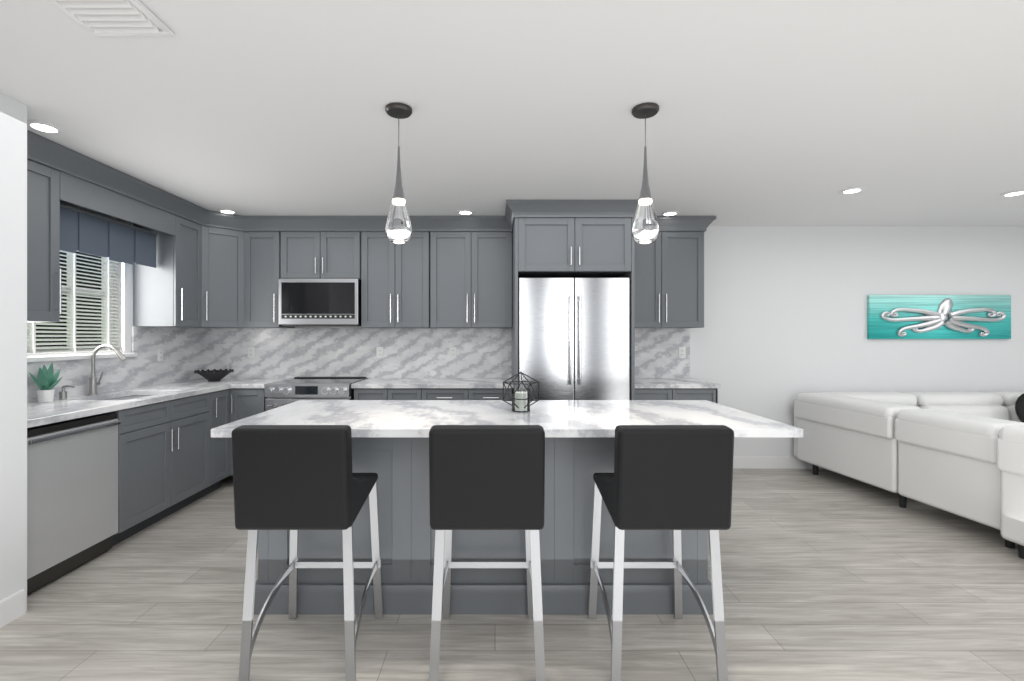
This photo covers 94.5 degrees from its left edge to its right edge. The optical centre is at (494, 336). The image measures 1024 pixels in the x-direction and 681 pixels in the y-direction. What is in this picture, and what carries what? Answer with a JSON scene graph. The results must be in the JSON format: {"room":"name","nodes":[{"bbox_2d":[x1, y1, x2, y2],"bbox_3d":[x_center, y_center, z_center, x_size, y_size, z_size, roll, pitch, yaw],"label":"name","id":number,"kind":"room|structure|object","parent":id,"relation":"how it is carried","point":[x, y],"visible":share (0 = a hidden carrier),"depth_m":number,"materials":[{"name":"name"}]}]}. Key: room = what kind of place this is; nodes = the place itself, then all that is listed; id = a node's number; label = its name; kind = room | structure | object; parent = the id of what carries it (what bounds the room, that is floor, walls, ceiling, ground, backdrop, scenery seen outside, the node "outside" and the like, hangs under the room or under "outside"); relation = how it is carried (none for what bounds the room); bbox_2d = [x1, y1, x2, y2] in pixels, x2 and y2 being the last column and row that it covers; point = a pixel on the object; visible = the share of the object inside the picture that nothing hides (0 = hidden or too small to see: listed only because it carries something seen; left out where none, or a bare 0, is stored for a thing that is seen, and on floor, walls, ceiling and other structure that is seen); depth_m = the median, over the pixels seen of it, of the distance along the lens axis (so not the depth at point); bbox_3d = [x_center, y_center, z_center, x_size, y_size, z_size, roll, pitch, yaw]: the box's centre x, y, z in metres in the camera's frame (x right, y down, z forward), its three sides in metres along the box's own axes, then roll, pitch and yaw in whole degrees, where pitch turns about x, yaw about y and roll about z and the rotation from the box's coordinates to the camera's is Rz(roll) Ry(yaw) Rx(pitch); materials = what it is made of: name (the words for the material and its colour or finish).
{"room":"kitchen","nodes":[
{"label":"kitchen","id":0,"kind":"room"},
{"bbox_2d":[0,92,26,610],"bbox_3d":[-2.652,0.105,2.265,0.695,2.490,0.130,0,0,0],"label":"wall","id":1,"kind":"structure","parent":0,"point":[13,346],"depth_m":2.26,"materials":[{"name":"white paint"}]},
{"bbox_2d":[0,598,6,627],"bbox_3d":[-2.646,1.290,2.195,0.707,0.120,0.014,0,0,0],"label":"baseboard","id":2,"kind":"structure","parent":1,"relation":"attached to","point":[3,603],"depth_m":2.21,"materials":[{"name":"white"}]},
{"bbox_2d":[45,200,132,356],"bbox_3d":[-3.075,0.105,0.935,0.150,2.490,7.870,0,0,0],"label":"wall","id":3,"kind":"structure","parent":0,"point":[128,303],"depth_m":3.86,"materials":[{"name":"white paint"}]},
{"bbox_2d":[27,134,62,321],"bbox_3d":[-2.822,-0.614,2.606,0.350,1.047,0.546,0,0,0],"label":"upper cabinet","id":4,"kind":"object","parent":3,"relation":"attached to","point":[44,159],"depth_m":2.78,"materials":[{"name":"grey wood"}]},
{"bbox_2d":[27,251,124,356],"bbox_3d":[-3.075,-0.340,3.400,0.150,0.940,0.880,0,0,0],"label":"window","id":5,"kind":"structure","parent":3,"relation":"in","point":[121,305],"depth_m":3.63,"materials":[{"name":"white plastic"}]},
{"bbox_2d":[27,250,120,354],"bbox_3d":[-3.045,-0.340,3.400,0.054,0.914,0.840,0,0,0],"label":"window blinds","id":6,"kind":"object","parent":5,"relation":"attached to","point":[71,321],"visible":0.48,"depth_m":3.46,"materials":[{"name":"white plastic"}]},
{"bbox_2d":[60,203,156,267],"bbox_3d":[-2.889,-0.705,3.400,0.217,0.300,0.990,0,0,0],"label":"window valance","id":7,"kind":"object","parent":3,"relation":"attached to","point":[83,231],"visible":0.88,"depth_m":3.38,"materials":[{"name":"blue fabric"}]},
{"bbox_2d":[157,348,162,361],"bbox_3d":[-2.978,0.160,4.210,0.007,0.114,0.070,0,0,0],"label":"outlet","id":8,"kind":"object","parent":3,"relation":"attached to","point":[159,351],"depth_m":4.20,"materials":[{"name":"white plastic"}]},
{"bbox_2d":[131,198,202,329],"bbox_3d":[-2.804,-0.614,4.120,0.386,1.047,0.402,0,0,0],"label":"upper cabinet","id":9,"kind":"object","parent":3,"relation":"attached to","point":[169,295],"depth_m":3.92,"materials":[{"name":"grey wood"}]},
{"bbox_2d":[203,208,246,329],"bbox_3d":[-2.668,-0.614,4.543,0.657,1.048,0.647,0,0,0],"label":"upper cabinet","id":10,"kind":"object","parent":3,"relation":"attached to","point":[224,235],"depth_m":4.41,"materials":[{"name":"grey wood"}]},
{"bbox_2d":[0,469,1023,680],"bbox_3d":[1.950,1.400,0.935,10.500,0.100,8.270,0,0,0],"label":"floor","id":11,"kind":"structure","parent":0,"point":[828,575],"depth_m":2.25,"materials":[{"name":"grey wood"}]},
{"bbox_2d":[27,413,120,594],"bbox_3d":[-2.661,0.914,2.690,0.612,0.872,0.596,0,0,0],"label":"dishwasher","id":12,"kind":"object","parent":11,"relation":"on","point":[72,494],"visible":0.79,"depth_m":2.65,"materials":[{"name":"grey metal"}]},
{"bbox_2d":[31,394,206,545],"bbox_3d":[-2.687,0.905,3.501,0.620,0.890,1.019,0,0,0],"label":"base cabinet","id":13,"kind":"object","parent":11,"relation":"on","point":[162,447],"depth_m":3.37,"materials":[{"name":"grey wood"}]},
{"bbox_2d":[27,382,230,427],"bbox_3d":[-2.677,0.440,3.282,0.640,0.040,1.897,0,0,0],"label":"countertop","id":14,"kind":"structure","parent":13,"relation":"on","point":[79,405],"depth_m":3.13,"materials":[{"name":"white stone"}]},
{"bbox_2d":[29,363,61,402],"bbox_3d":[-2.894,0.291,3.056,0.140,0.256,0.140,0,0,0],"label":"potted plant","id":15,"kind":"object","parent":14,"relation":"on","point":[46,381],"visible":1,"depth_m":3.03,"materials":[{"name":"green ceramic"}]},
{"bbox_2d":[59,385,74,399],"bbox_3d":[-2.884,0.371,3.190,0.096,0.096,0.040,0,0,0],"label":"soap dispenser","id":16,"kind":"object","parent":14,"relation":"on","point":[63,394],"visible":1,"depth_m":3.18,"materials":[{"name":"silver metal"}]},
{"bbox_2d":[88,344,126,394],"bbox_3d":[-2.816,0.236,3.458,0.272,0.365,0.096,0,0,0],"label":"faucet","id":17,"kind":"object","parent":14,"relation":"on","point":[93,383],"visible":1,"depth_m":3.43,"materials":[{"name":"silver metal"}]},
{"bbox_2d":[111,394,146,397],"bbox_3d":[-2.667,0.555,3.439,0.424,0.214,0.604,0,0,0],"label":"sink","id":18,"kind":"object","parent":14,"relation":"in","point":[112,395],"depth_m":3.64,"materials":[{"name":"silver metal"}]},
{"bbox_2d":[207,386,234,493],"bbox_3d":[-2.659,0.905,4.079,0.677,0.890,0.378,0,0,0],"label":"base cabinet","id":19,"kind":"object","parent":11,"relation":"on","point":[220,403],"depth_m":4.10,"materials":[{"name":"grey wood"}]},
{"bbox_2d":[187,378,290,389],"bbox_3d":[-2.525,0.440,4.546,0.944,0.040,0.640,0,0,0],"label":"countertop","id":20,"kind":"structure","parent":19,"relation":"on","point":[234,381],"depth_m":4.57,"materials":[{"name":"white stone"}]},
{"bbox_2d":[194,369,233,381],"bbox_3d":[-2.670,0.365,4.500,0.332,0.107,0.327,0,0,0],"label":"bowl","id":21,"kind":"object","parent":20,"relation":"on","point":[213,375],"visible":1,"depth_m":4.43,"materials":[{"name":"black"}]},
{"bbox_2d":[235,386,266,420],"bbox_3d":[-2.234,0.905,4.528,0.327,0.890,0.677,0,0,0],"label":"base cabinet","id":22,"kind":"object","parent":11,"relation":"on","point":[249,400],"depth_m":4.26,"materials":[{"name":"grey wood"}]},
{"bbox_2d":[231,425,382,680],"bbox_3d":[-0.762,0.841,2.006,0.450,1.012,0.534,0,0,0],"label":"stool","id":23,"kind":"object","parent":11,"relation":"on","point":[294,479],"visible":1,"depth_m":1.76,"materials":[{"name":"black leather"}]},
{"bbox_2d":[264,377,367,410],"bbox_3d":[-1.670,0.877,4.489,0.752,0.945,0.697,0,0,0],"label":"range","id":24,"kind":"object","parent":11,"relation":"on","point":[283,392],"visible":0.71,"depth_m":4.19,"materials":[{"name":"silver metal"}]},
{"bbox_2d":[354,390,430,399],"bbox_3d":[-0.935,0.905,4.556,0.670,0.890,0.620,0,0,0],"label":"base cabinet","id":25,"kind":"object","parent":11,"relation":"on","point":[358,394],"depth_m":4.25,"materials":[{"name":"grey wood"}]},
{"bbox_2d":[351,378,514,389],"bbox_3d":[-0.559,0.440,4.546,1.455,0.040,0.640,0,0,0],"label":"countertop","id":26,"kind":"structure","parent":25,"relation":"on","point":[370,383],"depth_m":4.27,"materials":[{"name":"white stone"}]},
{"bbox_2d":[431,390,474,399],"bbox_3d":[-0.451,0.905,4.556,0.541,0.890,0.620,0,0,0],"label":"drawer","id":27,"kind":"object","parent":11,"relation":"on","point":[435,394],"depth_m":4.25,"materials":[{"name":"grey wood"}]},
{"bbox_2d":[254,440,712,614],"bbox_3d":[0.053,0.905,2.722,2.514,0.890,0.843,0,0,0],"label":"kitchen island","id":28,"kind":"object","parent":11,"relation":"on","point":[390,443],"depth_m":2.34,"materials":[{"name":"grey"}]},
{"bbox_2d":[211,400,802,439],"bbox_3d":[0.055,0.440,2.655,2.710,0.040,0.990,0,0,0],"label":"island countertop","id":29,"kind":"structure","parent":28,"relation":"on","point":[367,419],"depth_m":2.47,"materials":[{"name":"white stone"}]},
{"bbox_2d":[502,372,539,411],"bbox_3d":[0.147,0.308,2.680,0.210,0.222,0.197,0,0,0],"label":"candle holder","id":30,"kind":"object","parent":29,"relation":"on","point":[521,401],"visible":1,"depth_m":2.65,"materials":[{"name":"black metal"}]},
{"bbox_2d":[429,425,544,680],"bbox_3d":[-0.030,0.841,2.006,0.450,1.012,0.534,0,0,0],"label":"stool","id":31,"kind":"object","parent":11,"relation":"on","point":[486,477],"visible":1,"depth_m":1.76,"materials":[{"name":"black leather"}]},
{"bbox_2d":[475,390,511,399],"bbox_3d":[-0.068,0.905,4.556,0.466,0.890,0.620,0,0,0],"label":"drawer","id":32,"kind":"object","parent":11,"relation":"on","point":[479,394],"depth_m":4.26,"materials":[{"name":"grey wood"}]},
{"bbox_2d":[518,278,629,399],"bbox_3d":[0.675,0.422,4.396,0.944,1.855,0.881,0,0,0],"label":"refrigerator","id":33,"kind":"object","parent":11,"relation":"on","point":[573,338],"visible":0.56,"depth_m":4.02,"materials":[{"name":"grey metal"}]},
{"bbox_2d":[588,425,733,680],"bbox_3d":[0.672,0.841,2.006,0.450,1.012,0.534,0,0,0],"label":"stool","id":34,"kind":"object","parent":11,"relation":"on","point":[676,479],"visible":1,"depth_m":1.76,"materials":[{"name":"black leather"}]},
{"bbox_2d":[630,390,717,402],"bbox_3d":[1.593,0.905,4.556,0.815,0.890,0.620,0,0,0],"label":"base cabinet","id":35,"kind":"object","parent":11,"relation":"on","point":[710,395],"depth_m":4.25,"materials":[{"name":"grey wood"}]},
{"bbox_2d":[630,378,720,389],"bbox_3d":[1.601,0.440,4.546,0.838,0.040,0.640,0,0,0],"label":"countertop","id":36,"kind":"structure","parent":35,"relation":"on","point":[635,383],"depth_m":4.27,"materials":[{"name":"white stone"}]},
{"bbox_2d":[794,392,1023,558],"bbox_3d":[4.465,0.945,3.421,2.971,0.809,2.827,0,0,0],"label":"sofa","id":37,"kind":"object","parent":11,"relation":"on","point":[961,454],"visible":1,"depth_m":3.56,"materials":[{"name":"white leather"}]},
{"bbox_2d":[1015,393,1023,422],"bbox_3d":[5.020,0.695,4.350,0.440,0.380,0.175,0,0,0],"label":"cushion","id":38,"kind":"object","parent":37,"relation":"on","point":[1019,406],"visible":0.98,"depth_m":4.35,"materials":[{"name":"black leather"}]},
{"bbox_2d":[0,0,1023,225],"bbox_3d":[1.950,-1.190,0.935,10.500,0.100,8.270,0,0,0],"label":"ceiling","id":39,"kind":"structure","parent":0,"point":[806,112],"depth_m":2.31,"materials":[{"name":"white paint"}]},
{"bbox_2d":[27,120,63,133],"bbox_3d":[-2.440,-1.133,2.560,0.155,0.009,0.155,0,0,-45],"label":"recessed light","id":40,"kind":"object","parent":39,"relation":"in","point":[41,126],"depth_m":2.55,"materials":[{"name":"white"}]},
{"bbox_2d":[48,0,174,35],"bbox_3d":[-1.350,-1.131,1.568,0.300,0.018,0.416,0,0,0],"label":"ceiling vent","id":41,"kind":"object","parent":39,"relation":"in","point":[117,17],"visible":1,"depth_m":1.67,"materials":[{"name":"white metal"}]},
{"bbox_2d":[218,209,236,213],"bbox_3d":[-2.420,-1.133,4.280,0.155,0.009,0.155,0,0,-45],"label":"recessed light","id":42,"kind":"object","parent":39,"relation":"in","point":[227,211],"depth_m":4.28,"materials":[{"name":"white"}]},
{"bbox_2d":[385,103,411,243],"bbox_3d":[-0.480,-0.801,2.360,0.132,0.672,0.132,0,0,0],"label":"pendant light","id":43,"kind":"object","parent":39,"relation":"hanging from","point":[398,229],"visible":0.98,"depth_m":2.33,"materials":[{"name":"clear glass"}]},
{"bbox_2d":[457,210,473,214],"bbox_3d":[-0.270,-1.133,4.310,0.155,0.009,0.155,0,0,-6],"label":"recessed light","id":44,"kind":"object","parent":39,"relation":"in","point":[463,212],"depth_m":4.31,"materials":[{"name":"white"}]},
{"bbox_2d":[632,103,658,243],"bbox_3d":[0.750,-0.801,2.360,0.132,0.672,0.132,0,0,0],"label":"pendant light","id":45,"kind":"object","parent":39,"relation":"hanging from","point":[645,228],"visible":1,"depth_m":2.33,"materials":[{"name":"clear glass"}]},
{"bbox_2d":[661,211,678,215],"bbox_3d":[1.610,-1.133,4.350,0.155,0.009,0.155,0,0,-6],"label":"recessed light","id":46,"kind":"object","parent":39,"relation":"in","point":[669,213],"depth_m":4.35,"materials":[{"name":"white"}]},
{"bbox_2d":[840,187,864,193],"bbox_3d":[2.770,-1.133,3.670,0.155,0.009,0.155,0,0,-6],"label":"recessed light","id":47,"kind":"object","parent":39,"relation":"in","point":[856,189],"depth_m":3.66,"materials":[{"name":"white"}]},
{"bbox_2d":[1000,190,1023,196],"bbox_3d":[4.110,-1.133,3.740,0.155,0.009,0.155,0,0,-6],"label":"recessed light","id":48,"kind":"object","parent":39,"relation":"in","point":[1020,192],"depth_m":3.74,"materials":[{"name":"white"}]},
{"bbox_2d":[295,226,1023,455],"bbox_3d":[2.000,0.105,4.945,10.300,2.490,0.150,0,0,0],"label":"wall","id":49,"kind":"structure","parent":0,"point":[785,315],"depth_m":4.87,"materials":[{"name":"white paint"}]},
{"bbox_2d":[248,347,254,357],"bbox_3d":[-2.500,0.160,4.848,0.070,0.114,0.007,0,0,0],"label":"outlet","id":50,"kind":"object","parent":49,"relation":"attached to","point":[251,350],"depth_m":4.85,"materials":[{"name":"white plastic"}]},
{"bbox_2d":[247,216,294,329],"bbox_3d":[-2.255,-0.614,4.674,0.389,1.048,0.385,0,0,0],"label":"upper cabinet","id":51,"kind":"object","parent":49,"relation":"attached to","point":[262,231],"depth_m":4.53,"materials":[{"name":"grey wood"}]},
{"bbox_2d":[279,216,362,281],"bbox_3d":[-1.670,-0.847,4.692,0.760,0.583,0.349,0,0,0],"label":"upper cabinet","id":52,"kind":"object","parent":49,"relation":"attached to","point":[310,247],"depth_m":4.52,"materials":[{"name":"grey wood"}]},
{"bbox_2d":[279,279,360,326],"bbox_3d":[-1.670,-0.328,4.664,0.752,0.444,0.400,0,0,0],"label":"microwave","id":53,"kind":"object","parent":52,"relation":"attached to","point":[319,302],"visible":0.98,"depth_m":4.46,"materials":[{"name":"grey metal"}]},
{"bbox_2d":[376,347,382,357],"bbox_3d":[-1.180,0.160,4.848,0.070,0.114,0.007,0,0,0],"label":"outlet","id":54,"kind":"object","parent":49,"relation":"attached to","point":[379,352],"depth_m":4.85,"materials":[{"name":"white plastic"}]},
{"bbox_2d":[359,216,438,329],"bbox_3d":[-0.920,-0.614,4.692,0.720,1.048,0.349,0,0,0],"label":"upper cabinet","id":55,"kind":"object","parent":49,"relation":"attached to","point":[433,292],"depth_m":4.53,"materials":[{"name":"grey wood"}]},
{"bbox_2d":[450,347,455,357],"bbox_3d":[-0.430,0.160,4.848,0.070,0.114,0.007,0,0,0],"label":"outlet","id":56,"kind":"object","parent":49,"relation":"attached to","point":[452,349],"depth_m":4.85,"materials":[{"name":"white plastic"}]},
{"bbox_2d":[439,214,514,329],"bbox_3d":[-0.263,-0.614,4.692,0.856,1.048,0.349,0,0,0],"label":"upper cabinet","id":57,"kind":"object","parent":49,"relation":"attached to","point":[477,253],"depth_m":4.53,"materials":[{"name":"grey wood"}]},
{"bbox_2d":[515,202,634,285],"bbox_3d":[0.675,-0.847,4.431,0.960,0.583,0.870,0,0,0],"label":"upper cabinet","id":58,"kind":"object","parent":49,"relation":"attached to","point":[553,239],"depth_m":4.00,"materials":[{"name":"grey wood"}]},
{"bbox_2d":[627,216,706,329],"bbox_3d":[1.593,-0.614,4.692,0.815,1.048,0.349,0,0,0],"label":"upper cabinet","id":59,"kind":"object","parent":49,"relation":"attached to","point":[667,283],"depth_m":4.53,"materials":[{"name":"grey wood"}]},
{"bbox_2d":[679,347,685,357],"bbox_3d":[1.920,0.160,4.848,0.070,0.114,0.007,0,0,0],"label":"outlet","id":60,"kind":"object","parent":49,"relation":"attached to","point":[682,350],"depth_m":4.85,"materials":[{"name":"white plastic"}]},
{"bbox_2d":[733,456,824,468],"bbox_3d":[4.495,1.290,4.861,4.931,0.120,0.014,0,0,0],"label":"baseboard","id":61,"kind":"structure","parent":49,"relation":"attached to","point":[739,462],"depth_m":4.85,"materials":[{"name":"white wood"}]},
{"bbox_2d":[867,295,1010,338],"bbox_3d":[4.555,-0.205,4.827,1.450,0.450,0.081,0,0,0],"label":"art","id":62,"kind":"object","parent":49,"relation":"attached to","point":[938,316],"visible":1,"depth_m":4.84,"materials":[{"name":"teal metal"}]}
]}

